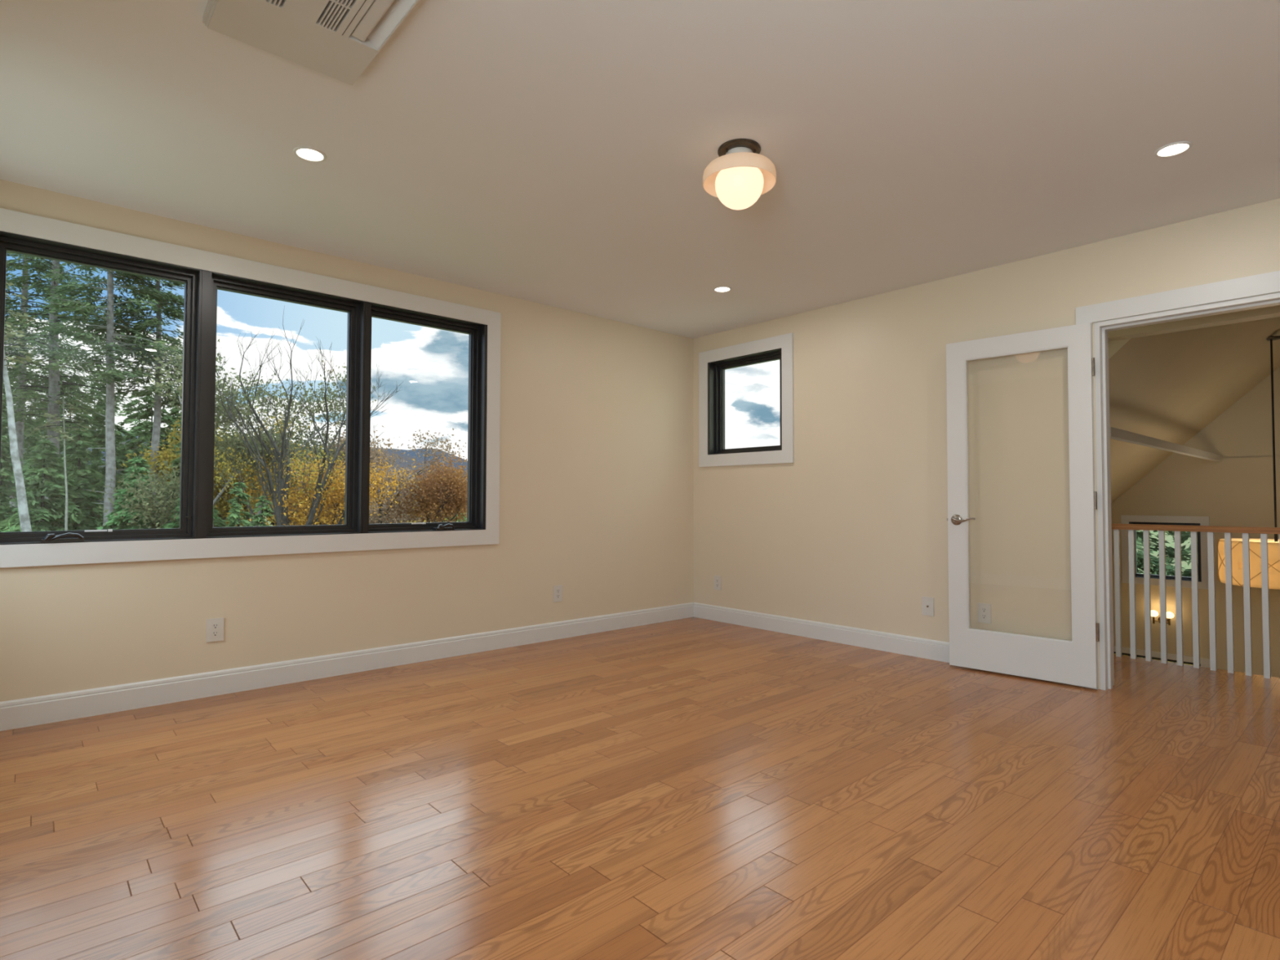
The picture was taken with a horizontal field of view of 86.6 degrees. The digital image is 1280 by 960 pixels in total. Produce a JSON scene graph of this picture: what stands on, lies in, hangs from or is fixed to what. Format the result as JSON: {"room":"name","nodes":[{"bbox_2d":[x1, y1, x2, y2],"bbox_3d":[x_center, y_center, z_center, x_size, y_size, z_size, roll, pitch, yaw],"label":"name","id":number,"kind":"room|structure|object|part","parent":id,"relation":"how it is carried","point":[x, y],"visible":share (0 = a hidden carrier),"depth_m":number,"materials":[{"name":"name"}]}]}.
{"room":"empty room","nodes":[
{"label":"empty room","id":0,"kind":"room"},
{"bbox_2d":[0,179,693,702],"bbox_3d":[-1.370,1.524,4.398,5.090,5.640,0.180,2,-2,-42],"label":"wall","id":1,"kind":"structure","parent":0,"point":[596,430],"depth_m":4.47,"materials":[{"name":"beige paint"}]},
{"bbox_2d":[206,617,223,642],"bbox_3d":[-2.210,0.780,3.536,0.076,0.118,0.009,2,-2,-42],"label":"power outlet","id":2,"kind":"object","parent":1,"relation":"attached to","point":[215,627],"visible":1,"depth_m":3.53,"materials":[{"name":"white plastic"}]},
{"bbox_2d":[212,631,218,636],"bbox_3d":[-2.209,0.799,3.533,0.029,0.028,0.004,2,-2,-42],"label":"receptacle","id":3,"kind":"object","parent":2,"relation":"attached to","point":[215,633],"depth_m":3.53,"materials":[{"name":"white plastic"}]},
{"bbox_2d":[212,623,218,628],"bbox_3d":[-2.209,0.760,3.534,0.029,0.028,0.004,2,-2,-42],"label":"receptacle","id":4,"kind":"object","parent":2,"relation":"attached to","point":[214,625],"depth_m":3.53,"materials":[{"name":"white plastic"}]},
{"bbox_2d":[0,208,501,568],"bbox_3d":[-2.003,-0.384,3.836,2.660,1.590,0.205,2,-2,-42],"label":"window","id":5,"kind":"structure","parent":1,"relation":"in","point":[202,273],"depth_m":3.64,"materials":[{"name":"white paint"}]},
{"bbox_3d":[-2.683,0.261,3.086,0.040,0.034,0.022,2,-2,-42],"label":"crank knob","id":6,"kind":"part","parent":5,"relation":"part of","materials":[{"name":"black metal"}]},
{"bbox_3d":[-2.672,0.279,3.146,0.150,0.016,0.052,2,-2,-42],"label":"crank handle","id":7,"kind":"part","parent":5,"relation":"part of","materials":[{"name":"black metal"}]},
{"bbox_3d":[-2.641,0.261,3.127,0.125,0.038,0.027,2,-2,-42],"label":"crank arm","id":8,"kind":"part","parent":5,"relation":"part of","materials":[{"name":"black metal"}]},
{"bbox_3d":[-2.615,0.244,3.281,0.105,0.012,0.012,2,-2,-42],"label":"operator arm","id":9,"kind":"part","parent":5,"relation":"part of","materials":[{"name":"white plastic"}]},
{"bbox_3d":[-2.633,-0.400,3.308,0.776,1.378,0.080,2,-2,-42],"label":"sash","id":10,"kind":"part","parent":5,"relation":"part of","materials":[{"name":"black paint"}]},
{"bbox_3d":[-2.014,-0.383,3.863,0.780,1.378,0.080,2,-2,-42],"label":"sash","id":11,"kind":"part","parent":5,"relation":"part of","materials":[{"name":"black paint"}]},
{"bbox_3d":[-1.418,0.278,4.355,0.090,0.012,0.012,2,-2,-42],"label":"operator arm","id":12,"kind":"part","parent":5,"relation":"part of","materials":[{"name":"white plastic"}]},
{"bbox_3d":[-1.406,-0.366,4.409,0.766,1.378,0.080,2,-2,-42],"label":"sash","id":13,"kind":"part","parent":5,"relation":"part of","materials":[{"name":"black paint"}]},
{"bbox_3d":[-1.273,0.317,4.401,0.128,0.016,0.052,2,-2,-42],"label":"crank handle","id":14,"kind":"part","parent":5,"relation":"part of","materials":[{"name":"black metal"}]},
{"bbox_3d":[-1.243,0.300,4.381,0.108,0.038,0.027,2,-2,-42],"label":"crank arm","id":15,"kind":"part","parent":5,"relation":"part of","materials":[{"name":"black metal"}]},
{"bbox_2d":[0,602,693,731],"bbox_3d":[-1.296,1.081,4.344,4.750,0.124,0.016,2,-2,-42],"label":"baseboard","id":16,"kind":"structure","parent":1,"relation":"attached to","point":[38,710],"depth_m":3.76,"materials":[{"name":"white paint"}]},
{"bbox_2d":[553,585,562,602],"bbox_3d":[-0.601,0.832,4.980,0.076,0.118,0.009,2,-2,-42],"label":"power outlet","id":17,"kind":"object","parent":1,"relation":"attached to","point":[557,589],"visible":1,"depth_m":4.98,"materials":[{"name":"white plastic"}]},
{"bbox_2d":[0,617,1279,959],"bbox_3d":[1.036,1.218,2.399,5.990,0.250,6.380,2,-2,-42],"label":"floor","id":18,"kind":"structure","parent":0,"point":[691,788],"depth_m":2.22,"materials":[{"name":"brown wood"}]},
{"bbox_2d":[1111,523,1279,678],"bbox_3d":[3.682,0.706,3.861,0.068,0.868,5.000,2,-2,-42],"label":"balcony railing","id":19,"kind":"object","parent":18,"relation":"on","point":[1264,531],"visible":0.68,"depth_m":4.16,"materials":[{"name":"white wood"}]},
{"bbox_3d":[3.683,0.290,3.873,0.068,0.036,5.000,2,-2,-42],"label":"handrail","id":20,"kind":"part","parent":19,"relation":"part of","materials":[{"name":"brown wood"}]},
{"bbox_2d":[0,0,1279,338],"bbox_3d":[0.273,-1.422,2.657,5.090,0.160,5.080,2,-2,-42],"label":"ceiling","id":21,"kind":"structure","parent":0,"point":[557,153],"depth_m":2.64,"materials":[{"name":"paint"}]},
{"bbox_2d":[293,146,326,162],"bbox_3d":[-1.358,-1.339,2.798,0.124,0.006,0.124,2,-2,-42],"label":"recessed light","id":22,"kind":"object","parent":21,"relation":"in","point":[308,153],"visible":1,"depth_m":2.79,"materials":[{"name":"white paint"}]},
{"bbox_2d":[202,0,418,85],"bbox_3d":[-0.661,-1.356,1.621,0.427,0.036,1.389,2,-2,-42],"label":"air conditioner","id":23,"kind":"object","parent":21,"relation":"attached to","point":[336,39],"visible":1,"depth_m":2.00,"materials":[{"name":"plastic"}]},
{"bbox_2d":[269,0,282,7],"bbox_3d":[-0.709,-1.355,1.552,0.040,0.029,0.950,2,-2,-42],"label":"grille","id":24,"kind":"object","parent":23,"relation":"attached to","point":[273,3],"depth_m":1.90,"materials":[{"name":"plastic"}]},
{"bbox_2d":[318,0,353,31],"bbox_3d":[-0.606,-1.352,1.644,0.056,0.029,0.950,2,-2,-42],"label":"grille","id":25,"kind":"object","parent":23,"relation":"attached to","point":[333,15],"depth_m":1.95,"materials":[{"name":"plastic"}]},
{"bbox_2d":[713,286,731,292],"bbox_3d":[0.555,-1.284,4.582,0.124,0.006,0.124,2,-2,-42],"label":"recessed light","id":26,"kind":"object","parent":21,"relation":"in","point":[718,289],"visible":1,"depth_m":4.58,"materials":[{"name":"white paint"}]},
{"bbox_2d":[702,138,776,209],"bbox_3d":[0.402,-1.220,2.751,0.294,0.239,0.294,2,-2,-42],"label":"ceiling lamp","id":27,"kind":"object","parent":21,"relation":"attached to","point":[740,175],"visible":1,"depth_m":2.68,"materials":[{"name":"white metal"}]},
{"bbox_3d":[0.402,-1.184,2.750,0.194,0.167,0.194,2,-2,-42],"label":"globe","id":28,"kind":"part","parent":27,"relation":"part of","materials":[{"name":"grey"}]},
{"bbox_3d":[0.402,-1.238,2.752,0.294,0.080,0.294,2,-2,-42],"label":"lamp shade","id":29,"kind":"part","parent":27,"relation":"part of","materials":[{"name":"orange glass"}]},
{"bbox_2d":[1153,141,1192,157],"bbox_3d":[2.152,-1.333,2.744,0.124,0.006,0.124,2,-2,-42],"label":"recessed light","id":30,"kind":"object","parent":21,"relation":"in","point":[1176,148],"visible":1,"depth_m":2.74,"materials":[{"name":"white paint"}]},
{"bbox_2d":[693,198,1279,688],"bbox_3d":[2.982,0.522,3.270,0.160,7.600,7.350,2,-2,-42],"label":"wall","id":31,"kind":"structure","parent":0,"point":[852,531],"depth_m":4.44,"materials":[{"name":"beige paint"}]},
{"bbox_2d":[714,575,720,590],"bbox_3d":[0.653,0.868,5.728,0.009,0.118,0.076,2,-2,-42],"label":"power outlet","id":32,"kind":"object","parent":31,"relation":"attached to","point":[717,579],"visible":1,"depth_m":5.72,"materials":[{"name":"white plastic"}]},
{"bbox_2d":[698,333,794,466],"bbox_3d":[0.904,-0.618,5.606,0.180,0.995,0.975,2,-2,-42],"label":"window","id":33,"kind":"structure","parent":31,"relation":"in","point":[713,364],"depth_m":5.62,"materials":[{"name":"white paint"}]},
{"bbox_3d":[0.906,-0.618,5.607,0.175,0.795,0.775,2,-2,-42],"label":"frame","id":34,"kind":"part","parent":33,"relation":"part of","materials":[{"name":"black paint"}]},
{"bbox_3d":[0.923,-0.617,5.622,0.080,0.783,0.735,2,-2,-42],"label":"sash","id":35,"kind":"part","parent":33,"relation":"part of","materials":[{"name":"black paint"}]},
{"bbox_2d":[693,602,1080,686],"bbox_3d":[1.450,1.101,4.827,0.016,0.124,2.933,2,-2,-42],"label":"baseboard","id":36,"kind":"structure","parent":31,"relation":"attached to","point":[930,649],"depth_m":4.90,"materials":[{"name":"white paint"}]},
{"bbox_2d":[921,596,933,616],"bbox_3d":[1.856,0.816,4.385,0.014,0.118,0.076,2,-2,-42],"label":"outlet","id":37,"kind":"object","parent":31,"relation":"attached to","point":[927,603],"visible":1,"depth_m":4.38,"materials":[{"name":"white plastic"}]},
{"bbox_2d":[977,602,991,623],"bbox_3d":[2.091,0.809,4.127,0.009,0.118,0.076,2,-2,-42],"label":"power outlet","id":38,"kind":"object","parent":31,"relation":"attached to","point":[984,609],"visible":1,"depth_m":4.12,"materials":[{"name":"white plastic"}]},
{"bbox_2d":[981,613,986,618],"bbox_3d":[2.089,0.829,4.125,0.004,0.028,0.029,2,-2,-42],"label":"receptacle","id":39,"kind":"object","parent":38,"relation":"attached to","point":[983,615],"depth_m":4.12,"materials":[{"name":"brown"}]},
{"bbox_2d":[981,607,986,612],"bbox_3d":[2.089,0.789,4.126,0.004,0.028,0.029,2,-2,-42],"label":"receptacle","id":40,"kind":"object","parent":38,"relation":"attached to","point":[983,609],"depth_m":4.12,"materials":[{"name":"white plastic"}]},
{"bbox_2d":[946,322,1099,688],"bbox_3d":[2.171,0.137,3.926,0.785,1.978,0.089,-1,-2,43],"label":"door","id":41,"kind":"structure","parent":31,"relation":"in","point":[1073,662],"depth_m":3.85,"materials":[{"name":"white paint"}]},
{"bbox_3d":[1.935,0.243,4.155,0.065,0.065,0.011,-1,-2,43],"label":"handle","id":42,"kind":"part","parent":41,"relation":"part of","materials":[{"name":"silver metal"}]},
{"bbox_3d":[1.954,0.240,4.099,0.133,0.031,0.047,-1,-2,43],"label":"lever","id":43,"kind":"part","parent":41,"relation":"part of","materials":[{"name":"silver metal"}]},
{"bbox_2d":[1075,271,1279,690],"bbox_3d":[3.085,0.071,3.160,0.180,2.095,1.771,2,-2,-42],"label":"door frame","id":44,"kind":"structure","parent":31,"relation":"attached to","point":[1268,283],"depth_m":3.67,"materials":[{"name":"white paint"}]},
{"bbox_2d":[1108,316,1279,502],"bbox_3d":[4.772,-0.717,6.255,4.560,4.428,4.450,2,-2,-42],"label":"ceiling","id":45,"kind":"structure","parent":0,"point":[1168,387],"depth_m":6.01,"materials":[{"name":"paint"}]},
{"bbox_2d":[1231,537,1243,586],"label":"drum pendant","id":46,"kind":"object","parent":45,"relation":"hanging from","point":[1237,543],"depth_m":6.05,"materials":[{"name":"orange fabric"}]},
{"bbox_2d":[1266,335,1279,527],"label":"drum pendant","id":47,"kind":"object","parent":45,"relation":"hanging from","point":[1271,338],"depth_m":6.12,"materials":[{"name":"brown metal"}]},
{"bbox_3d":[5.712,-0.360,6.125,0.023,1.827,0.024,2,-2,-42],"label":"cord","id":48,"kind":"part","parent":47,"relation":"part of","materials":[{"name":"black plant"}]},
{"bbox_2d":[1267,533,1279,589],"label":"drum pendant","id":49,"kind":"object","parent":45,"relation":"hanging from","point":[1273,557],"depth_m":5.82,"materials":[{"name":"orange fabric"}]},
{"bbox_2d":[1108,305,1279,341],"bbox_3d":[3.866,0.535,3.661,0.200,7.600,6.750,2,-2,-42],"label":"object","id":50,"kind":"structure","parent":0,"point":[1270,312],"depth_m":4.19,"materials":[{"name":"paint"}]},
{"bbox_2d":[1111,367,1279,677],"bbox_3d":[7.267,0.628,6.713,0.180,7.600,6.750,2,-2,-42],"label":"wall","id":51,"kind":"structure","parent":0,"point":[1237,490],"depth_m":7.52,"materials":[{"name":"paint"}]},
{"bbox_2d":[1113,645,1209,667],"bbox_3d":[5.820,3.016,8.207,0.120,2.005,1.700,2,-2,-42],"label":"window","id":52,"kind":"structure","parent":51,"relation":"in","point":[1204,662],"depth_m":7.84,"materials":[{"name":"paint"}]},
{"bbox_3d":[5.795,3.049,8.241,0.110,1.940,1.615,2,-2,-42],"label":"frame","id":53,"kind":"part","parent":52,"relation":"part of","materials":[{"name":"black paint"}]},
{"bbox_2d":[1151,609,1174,625],"bbox_3d":[6.029,1.594,7.849,0.146,0.168,0.238,2,-2,-42],"label":"wall sconce","id":54,"kind":"object","parent":51,"relation":"attached to","point":[1153,613],"visible":0.76,"depth_m":7.84,"materials":[{"name":"white glass"}]},
{"bbox_3d":[5.960,1.549,7.887,0.092,0.076,0.092,2,-2,-42],"label":"lamp shade","id":55,"kind":"part","parent":54,"relation":"part of","materials":[{"name":"beige glass"}]},
{"bbox_3d":[6.057,1.546,7.779,0.092,0.076,0.092,2,-2,-42],"label":"lamp shade","id":56,"kind":"part","parent":54,"relation":"part of","materials":[{"name":"beige glass"}]},
{"bbox_2d":[1120,515,1209,589],"bbox_3d":[6.151,0.825,7.951,0.180,0.814,0.823,2,-2,-42],"label":"window","id":57,"kind":"structure","parent":51,"relation":"in","point":[1202,555],"depth_m":7.87,"materials":[{"name":"white paint"}]},
{"bbox_3d":[6.153,0.825,7.952,0.175,0.658,0.667,2,-2,-42],"label":"frame","id":58,"kind":"part","parent":57,"relation":"part of","materials":[{"name":"black paint"}]},
{"bbox_3d":[6.151,0.825,7.951,0.080,0.646,0.643,2,-2,-42],"label":"sash","id":59,"kind":"part","parent":57,"relation":"part of","materials":[{"name":"black paint"}]},
{"bbox_2d":[1110,426,1222,461],"bbox_3d":[4.805,-0.283,6.085,4.400,0.065,0.050,2,-2,-42],"label":"beam","id":60,"kind":"structure","parent":51,"relation":"attached to","point":[1115,433],"depth_m":5.56,"materials":[{"name":"white paint"}]},
{"label":"outside","id":61,"kind":"structure","parent":0,"visible":0},
{"bbox_2d":[6,429,467,512],"bbox_3d":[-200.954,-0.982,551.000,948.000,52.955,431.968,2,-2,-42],"label":"hills","id":62,"kind":"structure","parent":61,"point":[412,453],"depth_m":476.32,"materials":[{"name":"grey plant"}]},
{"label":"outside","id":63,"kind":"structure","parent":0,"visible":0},
{"bbox_2d":[82,512,1198,575],"bbox_3d":[-27.697,6.321,74.608,230.000,0.439,260.000,2,-2,-42],"label":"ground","id":64,"kind":"structure","parent":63,"point":[1184,564],"depth_m":62.57,"materials":[{"name":"green plant"}]},
{"bbox_2d":[0,523,22,532],"bbox_3d":[-20.256,3.232,21.482,1.891,4.114,1.745,2,-2,-42],"label":"shrub","id":65,"kind":"object","parent":64,"relation":"on","point":[14,527],"visible":0.02,"depth_m":21.73,"materials":[{"name":"green plant"}]},
{"bbox_2d":[1,377,31,475],"bbox_3d":[-43.910,-0.728,47.029,7.620,13.723,7.173,2,-2,-42],"label":"tree","id":66,"kind":"object","parent":64,"relation":"on","point":[3,427],"visible":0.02,"depth_m":46.52,"materials":[{"name":"green plant"}]},
{"bbox_2d":[0,435,39,531],"bbox_3d":[-30.212,1.676,32.203,4.380,7.764,4.117,-1,-2,43],"label":"tree","id":67,"kind":"object","parent":64,"relation":"on","point":[6,511],"visible":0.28,"depth_m":32.09,"materials":[{"name":"green plant"}]},
{"bbox_2d":[3,282,44,531],"bbox_3d":[-24.165,-1.548,25.683,2.887,13.535,3.172,2,-2,-42],"label":"birch tree","id":68,"kind":"object","parent":64,"relation":"on","point":[24,521],"visible":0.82,"depth_m":25.85,"materials":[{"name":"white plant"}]},
{"bbox_2d":[1,354,75,506],"bbox_3d":[-38.151,-1.068,41.430,6.050,13.824,6.387,0,-2,-12],"label":"tree","id":69,"kind":"object","parent":64,"relation":"on","point":[29,424],"visible":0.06,"depth_m":41.67,"materials":[{"name":"green plant"}]},
{"bbox_2d":[0,438,84,532],"bbox_3d":[-27.052,1.809,30.985,4.198,7.465,3.956,2,-2,-42],"label":"tree","id":70,"kind":"object","parent":64,"relation":"on","point":[42,517],"visible":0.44,"depth_m":30.70,"materials":[{"name":"green plant"}]},
{"bbox_2d":[2,251,101,515],"bbox_3d":[-34.846,-8.016,38.392,6.776,27.008,6.640,0,-2,4],"label":"pine tree","id":71,"kind":"object","parent":64,"relation":"on","point":[19,426],"visible":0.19,"depth_m":38.18,"materials":[{"name":"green plant"}]},
{"bbox_2d":[22,388,91,520],"bbox_3d":[-40.206,-0.255,46.427,6.530,12.313,7.065,2,-2,-42],"label":"tree","id":72,"kind":"object","parent":64,"relation":"on","point":[46,406],"visible":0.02,"depth_m":45.57,"materials":[{"name":"green plant"}]},
{"bbox_2d":[32,398,91,530],"bbox_3d":[-23.810,0.941,27.680,1.763,8.605,1.921,1,-2,-16],"label":"tree","id":73,"kind":"object","parent":64,"relation":"on","point":[64,436],"visible":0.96,"depth_m":27.87,"materials":[{"name":"green plant"}]},
{"bbox_2d":[25,375,104,524],"bbox_3d":[-34.716,-0.249,41.102,6.008,12.480,5.872,-1,-2,26],"label":"tree","id":74,"kind":"object","parent":64,"relation":"on","point":[61,446],"visible":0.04,"depth_m":41.26,"materials":[{"name":"green plant"}]},
{"bbox_2d":[1,252,140,499],"bbox_3d":[-31.430,-7.908,36.245,7.368,26.711,6.694,2,-2,-42],"label":"pine tree","id":75,"kind":"object","parent":64,"relation":"on","point":[55,393],"visible":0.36,"depth_m":35.75,"materials":[{"name":"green plant"}]},
{"bbox_2d":[39,427,105,530],"bbox_3d":[-27.402,1.520,33.217,4.200,8.285,4.635,-1,-2,45],"label":"tree","id":76,"kind":"object","parent":64,"relation":"on","point":[73,455],"visible":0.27,"depth_m":33.06,"materials":[{"name":"green plant"}]},
{"bbox_2d":[59,382,131,515],"bbox_3d":[-39.656,-0.624,49.361,7.354,13.084,6.972,1,-2,-16],"label":"tree","id":77,"kind":"object","parent":64,"relation":"on","point":[99,405],"visible":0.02,"depth_m":49.33,"materials":[{"name":"green plant"}]},
{"bbox_2d":[31,262,182,526],"bbox_3d":[-24.889,-7.155,32.254,6.299,25.002,6.267,2,-2,-42],"label":"pine tree","id":78,"kind":"object","parent":64,"relation":"on","point":[111,374],"visible":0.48,"depth_m":31.92,"materials":[{"name":"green plant"}]},
{"bbox_2d":[75,391,140,528],"bbox_3d":[-32.368,0.062,41.220,5.686,11.093,5.923,2,-2,-42],"label":"tree","id":79,"kind":"object","parent":64,"relation":"on","point":[119,459],"visible":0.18,"depth_m":40.84,"materials":[{"name":"green plant"}]},
{"bbox_2d":[95,394,168,501],"bbox_3d":[-37.224,-0.176,49.994,7.219,12.784,7.537,1,-2,-25],"label":"tree","id":80,"kind":"object","parent":64,"relation":"on","point":[135,429],"visible":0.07,"depth_m":49.72,"materials":[{"name":"green plant"}]},
{"bbox_2d":[94,457,170,529],"bbox_3d":[-22.446,2.219,30.452,3.312,6.589,4.134,0,-2,4],"label":"tree","id":81,"kind":"object","parent":64,"relation":"on","point":[121,524],"visible":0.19,"depth_m":29.95,"materials":[{"name":"green plant"}]},
{"bbox_2d":[102,385,180,528],"bbox_3d":[-28.919,0.106,40.427,5.864,11.613,5.624,0,-2,-5],"label":"tree","id":82,"kind":"object","parent":64,"relation":"on","point":[166,419],"visible":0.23,"depth_m":39.88,"materials":[{"name":"green plant"}]},
{"bbox_2d":[84,271,224,517],"bbox_3d":[-24.360,-5.538,34.319,6.106,21.860,5.366,2,-2,-42],"label":"pine tree","id":83,"kind":"object","parent":64,"relation":"on","point":[157,322],"visible":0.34,"depth_m":33.85,"materials":[{"name":"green plant"}]},
{"bbox_2d":[164,406,181,449],"bbox_3d":[-35.012,0.065,52.164,6.505,11.798,7.167,-1,-2,44],"label":"tree","id":84,"kind":"object","parent":64,"relation":"on","point":[171,429],"visible":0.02,"depth_m":51.80,"materials":[{"name":"green plant"}]},
{"bbox_2d":[151,440,228,528],"bbox_3d":[-21.831,1.780,32.814,4.369,7.765,4.404,-1,-2,23],"label":"tree","id":85,"kind":"object","parent":64,"relation":"on","point":[175,461],"visible":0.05,"depth_m":32.76,"materials":[{"name":"green plant"}]},
{"bbox_2d":[159,400,221,526],"bbox_3d":[-28.508,0.335,41.780,5.336,10.638,5.583,2,-2,-42],"label":"tree","id":86,"kind":"object","parent":64,"relation":"on","point":[174,411],"visible":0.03,"depth_m":41.54,"materials":[{"name":"green plant"}]},
{"bbox_2d":[161,493,220,528],"bbox_3d":[-19.392,2.674,29.435,3.564,5.777,3.313,0,-2,20],"label":"tree","id":87,"kind":"object","parent":64,"relation":"on","point":[172,525],"visible":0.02,"depth_m":29.07,"materials":[{"name":"green plant"}]},
{"bbox_2d":[115,406,315,526],"bbox_3d":[-22.926,0.662,36.822,9.545,9.535,8.000,1,-2,-34],"label":"maple tree","id":88,"kind":"object","parent":64,"relation":"on","point":[224,508],"visible":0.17,"depth_m":36.02,"materials":[{"name":"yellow plant"}]},
{"bbox_2d":[92,338,379,528],"bbox_3d":[-16.922,-0.612,31.552,8.719,11.891,12.161,-1,-2,37],"label":"maple tree","id":89,"kind":"object","parent":64,"relation":"on","point":[162,505],"visible":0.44,"depth_m":29.81,"materials":[{"name":"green plant"}]},
{"bbox_2d":[213,426,261,527],"bbox_3d":[-28.285,0.797,45.172,7.741,9.572,8.476,0,-2,-7],"label":"maple tree","id":90,"kind":"object","parent":64,"relation":"on","point":[220,431],"visible":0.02,"depth_m":44.92,"materials":[{"name":"green plant"}]},
{"bbox_2d":[225,480,253,527],"bbox_3d":[-13.718,2.554,23.239,1.930,4.987,2.398,2,-2,-42],"label":"tree","id":91,"kind":"object","parent":64,"relation":"on","point":[234,518],"visible":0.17,"depth_m":23.15,"materials":[{"name":"green plant"}]},
{"bbox_2d":[248,495,273,526],"bbox_3d":[-13.732,2.862,24.858,2.211,4.591,1.984,2,-2,-42],"label":"tree","id":92,"kind":"object","parent":64,"relation":"on","point":[266,513],"visible":0.07,"depth_m":24.73,"materials":[{"name":"green plant"}]},
{"bbox_2d":[263,465,343,525],"bbox_3d":[-24.555,2.088,48.034,9.001,7.087,7.452,-1,-2,34],"label":"oak tree","id":93,"kind":"object","parent":64,"relation":"on","point":[272,513],"visible":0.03,"depth_m":46.52,"materials":[{"name":"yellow plant"}]},
{"bbox_2d":[213,306,403,525],"bbox_3d":[-14.756,-0.688,29.140,7.774,11.828,7.766,-1,-2,31],"label":"bare tree","id":94,"kind":"object","parent":64,"relation":"on","point":[278,511],"visible":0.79,"depth_m":28.11,"materials":[{"name":"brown plant"}]},
{"bbox_2d":[215,443,430,526],"bbox_3d":[-14.367,1.615,30.302,9.227,7.246,6.911,-1,-2,35],"label":"shrub","id":95,"kind":"object","parent":64,"relation":"on","point":[335,510],"visible":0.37,"depth_m":29.82,"materials":[{"name":"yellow plant"}]},
{"bbox_2d":[326,493,388,524],"bbox_3d":[-23.186,3.022,54.531,7.162,5.501,6.345,-1,-2,27],"label":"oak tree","id":96,"kind":"object","parent":64,"relation":"on","point":[373,494],"visible":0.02,"depth_m":54.01,"materials":[{"name":"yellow plant"}]},
{"bbox_2d":[288,422,466,525],"bbox_3d":[-13.279,1.171,33.252,7.301,8.254,8.580,0,-2,20],"label":"shrub","id":97,"kind":"object","parent":64,"relation":"on","point":[375,453],"visible":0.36,"depth_m":33.79,"materials":[{"name":"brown plant"}]},
{"bbox_2d":[337,494,420,524],"bbox_3d":[-17.500,3.227,44.553,6.117,4.722,5.580,1,-2,-16],"label":"bush","id":98,"kind":"object","parent":64,"relation":"on","point":[376,504],"visible":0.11,"depth_m":44.56,"materials":[{"name":"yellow plant"}]},
{"bbox_2d":[369,451,467,522],"bbox_3d":[-11.112,1.992,35.795,5.986,6.717,8.446,1,-2,-36],"label":"shrub","id":99,"kind":"object","parent":64,"relation":"on","point":[450,490],"visible":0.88,"depth_m":34.67,"materials":[{"name":"brown plant"}]},
{"bbox_2d":[400,506,446,523],"bbox_3d":[-9.491,3.349,30.452,3.924,4.307,3.875,1,-2,-32],"label":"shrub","id":100,"kind":"object","parent":64,"relation":"on","point":[413,507],"visible":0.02,"depth_m":30.42,"materials":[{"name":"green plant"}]},
{"bbox_2d":[403,500,451,523],"bbox_3d":[-17.826,3.156,56.622,6.091,5.456,6.678,0,-2,0],"label":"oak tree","id":101,"kind":"object","parent":64,"relation":"on","point":[403,500],"visible":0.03,"depth_m":55.44,"materials":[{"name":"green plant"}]},
{"bbox_2d":[412,472,467,522],"bbox_3d":[-12.611,2.399,46.120,6.272,6.497,7.803,0,-2,0],"label":"oak tree","id":102,"kind":"object","parent":64,"relation":"on","point":[463,473],"visible":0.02,"depth_m":44.76,"materials":[{"name":"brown plant"}]},
{"bbox_2d":[443,510,466,522],"bbox_3d":[-10.250,3.295,38.169,3.070,4.549,3.111,2,-2,-42],"label":"shrub","id":103,"kind":"object","parent":64,"relation":"on","point":[458,520],"visible":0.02,"depth_m":38.21,"materials":[{"name":"green plant"}]},
{"bbox_2d":[1136,529,1189,576],"bbox_3d":[17.129,1.331,24.563,6.044,7.743,5.656,1,-2,-20],"label":"tree","id":104,"kind":"object","parent":64,"relation":"on","point":[1140,554],"visible":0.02,"depth_m":23.06,"materials":[{"name":"green plant"}]},
{"bbox_2d":[1156,531,1198,577],"bbox_3d":[20.635,1.185,22.561,5.888,8.568,6.260,0,-2,14],"label":"tree","id":105,"kind":"object","parent":64,"relation":"on","point":[1184,537],"visible":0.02,"depth_m":23.47,"materials":[{"name":"green plant"}]}
]}

